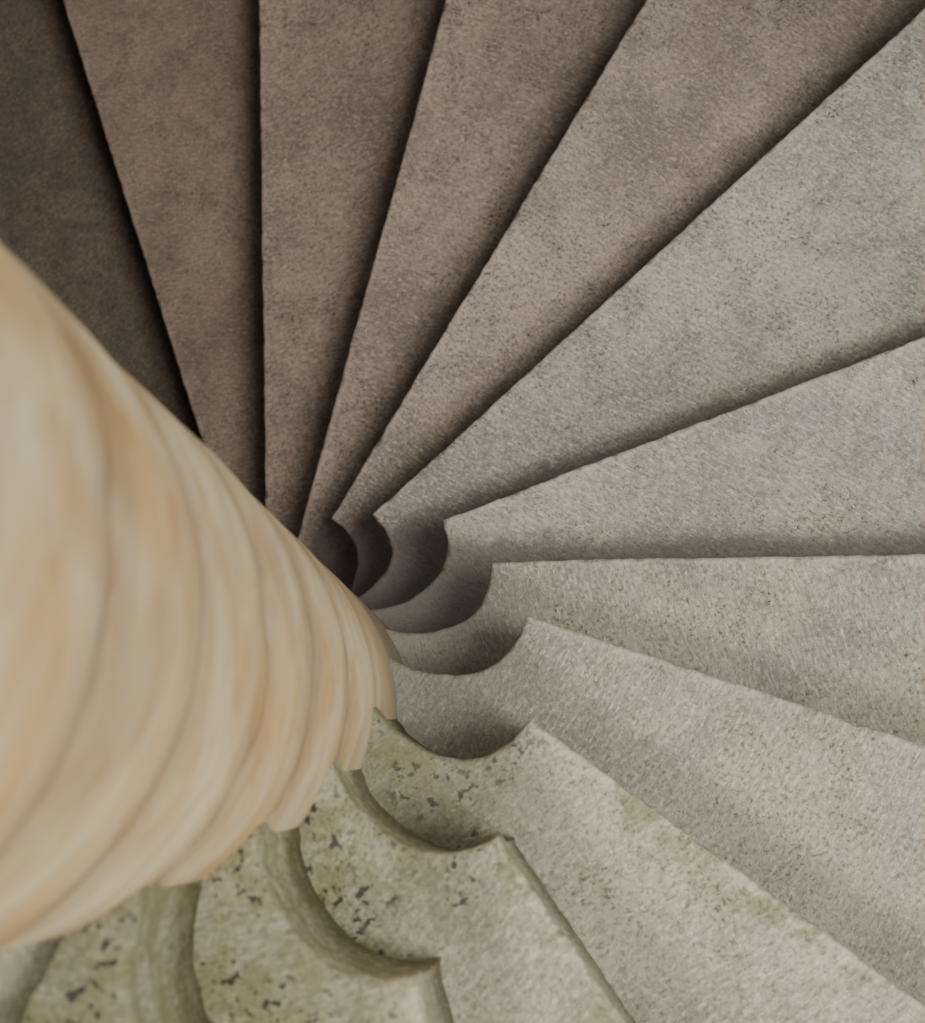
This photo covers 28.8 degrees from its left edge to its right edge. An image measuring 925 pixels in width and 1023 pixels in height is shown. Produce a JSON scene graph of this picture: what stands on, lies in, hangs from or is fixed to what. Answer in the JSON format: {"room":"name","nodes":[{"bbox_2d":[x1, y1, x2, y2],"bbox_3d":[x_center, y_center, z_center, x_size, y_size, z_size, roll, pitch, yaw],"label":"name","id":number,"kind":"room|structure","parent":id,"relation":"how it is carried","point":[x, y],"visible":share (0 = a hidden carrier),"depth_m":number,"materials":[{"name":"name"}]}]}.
{"room":"spiral stairwell","nodes":[
{"label":"spiral stairwell","id":0,"kind":"room"},
{"label":"floor","id":1,"kind":"structure","parent":0,"visible":0},
{"bbox_2d":[0,244,403,949],"bbox_3d":[-0.236,0.125,1.429,0.404,5.082,0.536,9,83,7],"label":"column","id":2,"kind":"structure","parent":1,"relation":"on","point":[181,676],"depth_m":0.82,"materials":[{"name":"stone"}]},
{"bbox_2d":[0,0,924,1022],"bbox_3d":[-0.209,0.215,1.879,3.236,3.740,3.233,-27,80,2],"label":"spiral staircase","id":3,"kind":"structure","parent":1,"relation":"on","point":[581,343],"depth_m":2.23,"materials":[{"name":"stone"}]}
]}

